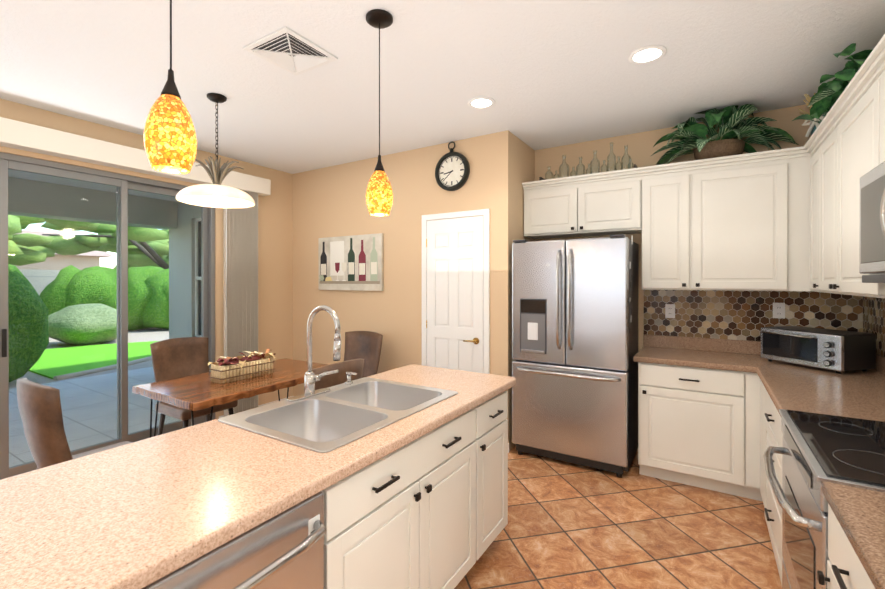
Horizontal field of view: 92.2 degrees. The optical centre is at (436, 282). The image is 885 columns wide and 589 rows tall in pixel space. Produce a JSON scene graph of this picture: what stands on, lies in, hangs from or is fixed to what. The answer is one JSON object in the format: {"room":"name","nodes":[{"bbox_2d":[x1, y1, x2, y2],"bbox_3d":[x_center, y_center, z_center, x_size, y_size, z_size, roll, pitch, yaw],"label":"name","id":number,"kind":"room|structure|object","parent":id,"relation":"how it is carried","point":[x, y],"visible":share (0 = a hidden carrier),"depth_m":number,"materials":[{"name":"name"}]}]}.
{"room":"dining room and kitchen","nodes":[
{"label":"dining room and kitchen","id":0,"kind":"room"},
{"bbox_2d":[0,98,292,418],"bbox_3d":[-3.417,0.080,2.560,0.140,2.740,6.300,0,0,32],"label":"wall","id":1,"kind":"structure","parent":0,"point":[275,271],"depth_m":4.74,"materials":[{"name":"beige paint"}]},
{"bbox_2d":[0,152,214,479],"bbox_3d":[-3.119,0.264,3.023,0.108,2.370,3.120,0,0,32],"label":"sliding glass door","id":2,"kind":"structure","parent":1,"relation":"in","point":[123,183],"depth_m":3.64,"materials":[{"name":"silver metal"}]},
{"bbox_2d":[0,117,270,416],"bbox_3d":[-3.011,0.149,2.942,0.133,2.550,4.220,0,0,32],"label":"vertical blinds","id":3,"kind":"object","parent":1,"relation":"attached to","point":[240,279],"visible":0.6,"depth_m":4.33,"materials":[{"name":"beige fabric"}]},
{"bbox_2d":[219,396,291,417],"bbox_3d":[-1.977,1.402,4.693,0.011,0.085,0.880,0,0,32],"label":"baseboard","id":4,"kind":"structure","parent":1,"relation":"attached to","point":[291,396],"depth_m":4.82,"materials":[{"name":"white"}]},
{"bbox_2d":[293,130,512,450],"bbox_3d":[-0.533,0.075,4.402,2.760,2.740,0.100,0,0,32],"label":"wall","id":5,"kind":"structure","parent":0,"point":[330,201],"depth_m":4.25,"materials":[{"name":"beige paint"}]},
{"bbox_2d":[318,233,382,290],"bbox_3d":[-0.941,-0.208,4.579,0.920,0.585,0.034,0,0,32],"label":"picture","id":6,"kind":"object","parent":5,"relation":"attached to","point":[354,262],"visible":1,"depth_m":4.54,"materials":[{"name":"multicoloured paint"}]},
{"bbox_2d":[435,141,469,190],"bbox_3d":[0.136,-1.063,3.884,0.350,0.448,0.050,0,0,32],"label":"wall clock","id":7,"kind":"object","parent":5,"relation":"attached to","point":[452,170],"visible":0.98,"depth_m":3.88,"materials":[{"name":"grey"}]},
{"bbox_2d":[426,216,482,372],"bbox_3d":[0.143,0.426,3.876,0.597,2.024,0.066,0,0,32],"label":"pantry door","id":8,"kind":"structure","parent":5,"relation":"in","point":[454,320],"depth_m":3.88,"materials":[{"name":"white wood"}]},
{"bbox_2d":[422,208,489,373],"bbox_3d":[0.158,0.401,3.895,0.710,2.090,0.018,0,0,32],"label":"door frame","id":9,"kind":"structure","parent":5,"relation":"attached to","point":[485,213],"depth_m":3.73,"materials":[{"name":"white wood"}]},
{"bbox_2d":[0,0,884,173],"bbox_3d":[-1.027,-1.347,1.432,5.300,0.120,6.960,0,0,32],"label":"ceiling","id":10,"kind":"structure","parent":0,"point":[544,74],"depth_m":2.54,"materials":[{"name":"white paint"}]},
{"bbox_2d":[143,0,196,173],"bbox_3d":[-0.773,-0.806,1.237,0.133,0.957,0.133,0,0,32],"label":"pendant light","id":11,"kind":"object","parent":10,"relation":"hanging from","point":[170,139],"visible":1,"depth_m":1.20,"materials":[{"name":"yellow glass"}]},
{"bbox_2d":[176,93,254,207],"bbox_3d":[-1.528,-0.924,2.959,0.490,0.732,0.490,0,0,32],"label":"chandelier","id":12,"kind":"object","parent":10,"relation":"hanging from","point":[216,194],"visible":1,"depth_m":2.94,"materials":[{"name":"white glass"}]},
{"bbox_2d":[243,26,337,75],"bbox_3d":[-0.813,-1.281,2.386,0.360,0.015,0.360,0,0,32],"label":"ceiling vent","id":13,"kind":"object","parent":10,"relation":"in","point":[290,50],"visible":0.98,"depth_m":2.37,"materials":[{"name":"grey metal"}]},
{"bbox_2d":[366,9,392,215],"bbox_3d":[-0.279,-0.809,2.072,0.133,0.957,0.133,0,0,32],"label":"pendant light","id":14,"kind":"object","parent":10,"relation":"hanging from","point":[379,196],"visible":1,"depth_m":2.03,"materials":[{"name":"yellow glass"}]},
{"bbox_2d":[468,97,494,108],"bbox_3d":[0.320,-1.285,3.053,0.196,0.012,0.196,0,0,32],"label":"recessed light","id":15,"kind":"object","parent":10,"relation":"in","point":[481,102],"visible":1,"depth_m":3.04,"materials":[{"name":"white"}]},
{"bbox_2d":[628,45,666,63],"bbox_3d":[1.189,-1.283,2.408,0.196,0.012,0.196,0,0,32],"label":"recessed light","id":16,"kind":"object","parent":10,"relation":"in","point":[647,54],"visible":1,"depth_m":2.40,"materials":[{"name":"white"}]},
{"bbox_2d":[513,134,534,447],"bbox_3d":[0.767,0.076,3.969,0.100,2.740,0.560,0,0,32],"label":"wall","id":17,"kind":"structure","parent":0,"point":[523,162],"depth_m":3.86,"materials":[{"name":"beige paint"}]},
{"bbox_2d":[454,446,781,588],"bbox_3d":[-1.027,1.503,1.440,5.300,0.100,6.960,0,0,32],"label":"floor","id":18,"kind":"structure","parent":0,"point":[569,525],"depth_m":2.43,"materials":[{"name":"tile"}]},
{"bbox_2d":[17,378,131,469],"bbox_3d":[-1.853,0.966,2.284,0.477,0.973,0.559,0,0,32],"label":"dining chair","id":19,"kind":"object","parent":18,"relation":"on","point":[39,408],"visible":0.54,"depth_m":2.02,"materials":[{"name":"brown leather"}]},
{"bbox_2d":[150,337,237,435],"bbox_3d":[-2.009,0.963,3.529,0.558,0.973,0.477,0,0,32],"label":"dining chair","id":20,"kind":"object","parent":18,"relation":"on","point":[173,358],"depth_m":3.56,"materials":[{"name":"brown leather"}]},
{"bbox_2d":[132,358,328,437],"bbox_3d":[-1.375,1.068,3.139,0.769,0.764,1.228,0,0,32],"label":"dining table","id":21,"kind":"object","parent":18,"relation":"on","point":[192,393],"visible":0.58,"depth_m":2.81,"materials":[{"name":"brown wood"}]},
{"bbox_2d":[208,349,275,383],"bbox_3d":[-1.406,0.596,3.083,0.219,0.181,0.544,0,0,32],"label":"centerpiece","id":22,"kind":"object","parent":21,"relation":"on","point":[237,368],"visible":1,"depth_m":3.02,"materials":[{"name":"beige wicker"}]},
{"bbox_2d":[140,385,514,588],"bbox_3d":[-0.631,1.024,1.319,0.767,0.860,2.880,0,0,32],"label":"kitchen island","id":23,"kind":"object","parent":18,"relation":"on","point":[396,478],"depth_m":1.49,"materials":[{"name":"paint"}]},
{"bbox_2d":[143,492,325,588],"bbox_3d":[-0.696,1.027,1.105,0.647,0.855,0.600,0,0,32],"label":"dishwasher","id":24,"kind":"object","parent":23,"relation":"in","point":[286,550],"depth_m":1.06,"materials":[{"name":"grey metal"}]},
{"bbox_2d":[0,365,515,588],"bbox_3d":[-0.667,0.572,1.370,0.760,0.040,3.070,0,0,32],"label":"island countertop","id":25,"kind":"structure","parent":23,"relation":"on","point":[124,516],"depth_m":1.12,"materials":[{"name":"beige stone"}]},
{"bbox_2d":[284,305,340,400],"bbox_3d":[-0.538,0.325,2.003,0.231,0.437,0.250,0,0,32],"label":"faucet","id":26,"kind":"object","parent":25,"relation":"on","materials":[{"name":"silver metal"}]},
{"bbox_2d":[212,377,459,452],"bbox_3d":[-0.384,0.645,1.907,0.620,0.203,0.890,0,0,32],"label":"sink","id":27,"kind":"object","parent":25,"relation":"in","point":[349,411],"depth_m":1.92,"materials":[{"name":"silver metal"}]},
{"bbox_2d":[306,359,363,389],"bbox_3d":[-0.783,0.965,2.705,0.558,0.973,0.477,0,0,32],"label":"chair","id":28,"kind":"object","parent":18,"relation":"on","point":[343,368],"visible":0.15,"depth_m":2.52,"materials":[{"name":"brown leather"}]},
{"bbox_2d":[344,331,382,377],"bbox_3d":[-0.823,0.961,3.946,0.477,0.973,0.559,0,0,32],"label":"dining chair","id":29,"kind":"object","parent":18,"relation":"on","point":[366,346],"visible":0.33,"depth_m":4.12,"materials":[{"name":"brown leather"}]},
{"bbox_2d":[512,234,638,477],"bbox_3d":[1.160,0.541,3.580,0.896,1.813,0.719,0,0,32],"label":"refrigerator","id":30,"kind":"object","parent":18,"relation":"on","point":[574,345],"visible":1,"depth_m":3.31,"materials":[{"name":"grey metal"}]},
{"bbox_2d":[638,362,741,496],"bbox_3d":[1.911,1.018,3.221,0.636,0.860,0.600,0,0,32],"label":"base cabinet","id":31,"kind":"object","parent":18,"relation":"on","point":[714,430],"depth_m":2.96,"materials":[{"name":"paint"}]},
{"bbox_2d":[742,372,761,500],"bbox_3d":[2.226,1.020,2.459,0.693,0.860,0.395,0,0,32],"label":"base cabinet","id":32,"kind":"object","parent":18,"relation":"on","point":[751,382],"depth_m":2.79,"materials":[{"name":"paint"}]},
{"bbox_2d":[633,334,756,372],"bbox_3d":[1.919,0.516,3.210,0.720,0.140,0.608,0,0,32],"label":"countertop","id":33,"kind":"structure","parent":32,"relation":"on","point":[709,353],"depth_m":3.26,"materials":[{"name":"brown stone"}]},
{"bbox_2d":[762,383,817,584],"bbox_3d":[1.953,1.022,1.970,0.630,0.860,0.722,0,0,32],"label":"base cabinet","id":34,"kind":"object","parent":18,"relation":"on","point":[772,435],"depth_m":2.13,"materials":[{"name":"paint"}]},
{"bbox_2d":[753,341,884,421],"bbox_3d":[2.206,0.519,2.384,0.648,0.140,1.696,0,0,32],"label":"countertop","id":35,"kind":"structure","parent":34,"relation":"on","point":[859,394],"depth_m":2.21,"materials":[{"name":"brown stone"}]},
{"bbox_2d":[761,326,875,373],"bbox_3d":[2.461,0.429,2.787,0.344,0.235,0.480,0,0,-16],"label":"toaster oven","id":36,"kind":"object","parent":35,"relation":"on","point":[838,351],"visible":1,"depth_m":2.64,"materials":[{"name":"grey metal"}]},
{"bbox_2d":[763,409,884,588],"bbox_3d":[1.514,0.986,1.368,0.723,0.935,0.754,0,0,32],"label":"range","id":37,"kind":"object","parent":18,"relation":"on","point":[815,450],"visible":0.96,"depth_m":1.42,"materials":[{"name":"grey"}]},
{"bbox_2d":[818,504,874,588],"bbox_3d":[1.187,1.025,0.761,0.630,0.860,0.609,0,0,32],"label":"base cabinet","id":38,"kind":"object","parent":18,"relation":"on","point":[845,570],"depth_m":1.04,"materials":[{"name":"paint"}]},
{"bbox_2d":[822,481,884,588],"bbox_3d":[0.299,0.527,-0.635,0.638,0.140,3.918,0,0,32],"label":"countertop","id":39,"kind":"structure","parent":38,"relation":"on","point":[859,513],"depth_m":0.99,"materials":[{"name":"brown stone"}]},
{"bbox_2d":[535,104,810,449],"bbox_3d":[1.932,0.077,3.622,2.440,2.740,0.100,0,0,32],"label":"wall","id":40,"kind":"structure","parent":0,"point":[641,149],"depth_m":3.68,"materials":[{"name":"beige paint"}]},
{"bbox_2d":[522,174,589,238],"bbox_3d":[1.109,-0.666,3.891,0.550,0.484,0.320,0,0,32],"label":"upper cabinet","id":41,"kind":"object","parent":40,"relation":"attached to","point":[553,208],"depth_m":3.75,"materials":[{"name":"paint"}]},
{"bbox_2d":[586,167,641,235],"bbox_3d":[1.471,-0.665,3.661,0.555,0.484,0.320,0,0,32],"label":"upper cabinet","id":42,"kind":"object","parent":40,"relation":"attached to","point":[613,198],"depth_m":3.49,"materials":[{"name":"paint"}]},
{"bbox_2d":[638,159,701,289],"bbox_3d":[1.878,-0.424,3.403,0.405,0.965,0.320,0,0,32],"label":"upper cabinet","id":43,"kind":"object","parent":40,"relation":"attached to","point":[671,231],"depth_m":3.26,"materials":[{"name":"paint"}]},
{"bbox_2d":[702,148,789,290],"bbox_3d":[2.202,-0.424,3.198,0.633,0.965,0.320,0,0,32],"label":"upper cabinet","id":44,"kind":"object","parent":40,"relation":"attached to","point":[786,219],"depth_m":3.02,"materials":[{"name":"paint"}]},
{"bbox_2d":[651,104,797,164],"bbox_3d":[2.092,-1.092,3.138,0.953,0.369,0.531,0,0,32],"label":"potted plant","id":45,"kind":"object","parent":44,"relation":"on","point":[730,122],"visible":0.9,"depth_m":3.12,"materials":[{"name":"plant"}]},
{"bbox_3d":[1.196,0.087,0.087,0.100,2.740,6.860,0,0,32],"label":"wall","id":46,"kind":"structure","parent":0,"visible":0},
{"bbox_2d":[644,290,884,356],"bbox_3d":[1.297,0.259,1.621,1.368,0.508,3.958,0,0,32],"label":"backsplash","id":47,"kind":"structure","parent":46,"relation":"attached to","point":[734,315],"depth_m":3.25,"materials":[{"name":"beige tile"}]},
{"bbox_2d":[665,304,674,317],"bbox_3d":[1.941,0.237,3.543,0.072,0.116,0.007,0,0,32],"label":"electrical outlet","id":48,"kind":"object","parent":47,"relation":"attached to","point":[669,310],"visible":1,"depth_m":3.54,"materials":[{"name":"white plastic"}]},
{"bbox_2d":[773,303,784,318],"bbox_3d":[2.541,0.208,3.163,0.072,0.116,0.007,0,0,32],"label":"electrical outlet","id":49,"kind":"object","parent":47,"relation":"attached to","point":[778,310],"visible":1,"depth_m":3.16,"materials":[{"name":"white plastic"}]},
{"bbox_2d":[806,134,813,291],"bbox_3d":[2.515,-0.422,2.582,0.340,0.965,0.427,0,0,32],"label":"upper cabinet","id":50,"kind":"object","parent":46,"relation":"attached to","point":[809,145],"depth_m":2.78,"materials":[{"name":"paint"}]},
{"bbox_2d":[814,114,829,292],"bbox_3d":[2.328,-0.421,2.286,0.340,0.965,0.526,0,0,32],"label":"upper cabinet","id":51,"kind":"object","parent":46,"relation":"attached to","point":[821,136],"depth_m":2.49,"materials":[{"name":"paint"}]},
{"bbox_2d":[830,54,884,297],"bbox_3d":[2.069,-0.420,1.878,0.340,0.965,0.693,0,0,32],"label":"upper cabinet","id":52,"kind":"object","parent":46,"relation":"attached to","point":[852,117],"depth_m":2.01,"materials":[{"name":"paint"}]},
{"bbox_2d":[792,43,872,136],"bbox_3d":[2.318,-1.084,2.486,0.341,0.357,1.179,0,0,32],"label":"ivy","id":53,"kind":"object","parent":52,"relation":"on","point":[822,100],"visible":0.46,"depth_m":2.31,"materials":[{"name":"green plant"}]},
{"bbox_2d":[874,38,884,167],"bbox_3d":[1.764,-0.666,1.395,0.340,0.470,0.444,0,0,32],"label":"upper cabinet","id":54,"kind":"object","parent":46,"relation":"attached to","point":[879,51],"depth_m":1.67,"materials":[{"name":"paint"}]},
{"bbox_2d":[859,161,884,282],"bbox_3d":[1.625,-0.208,1.294,0.459,0.420,0.754,0,0,32],"label":"microwave","id":55,"kind":"object","parent":54,"relation":"attached to","point":[872,229],"visible":1,"depth_m":1.55,"materials":[{"name":"silver metal"}]}
]}

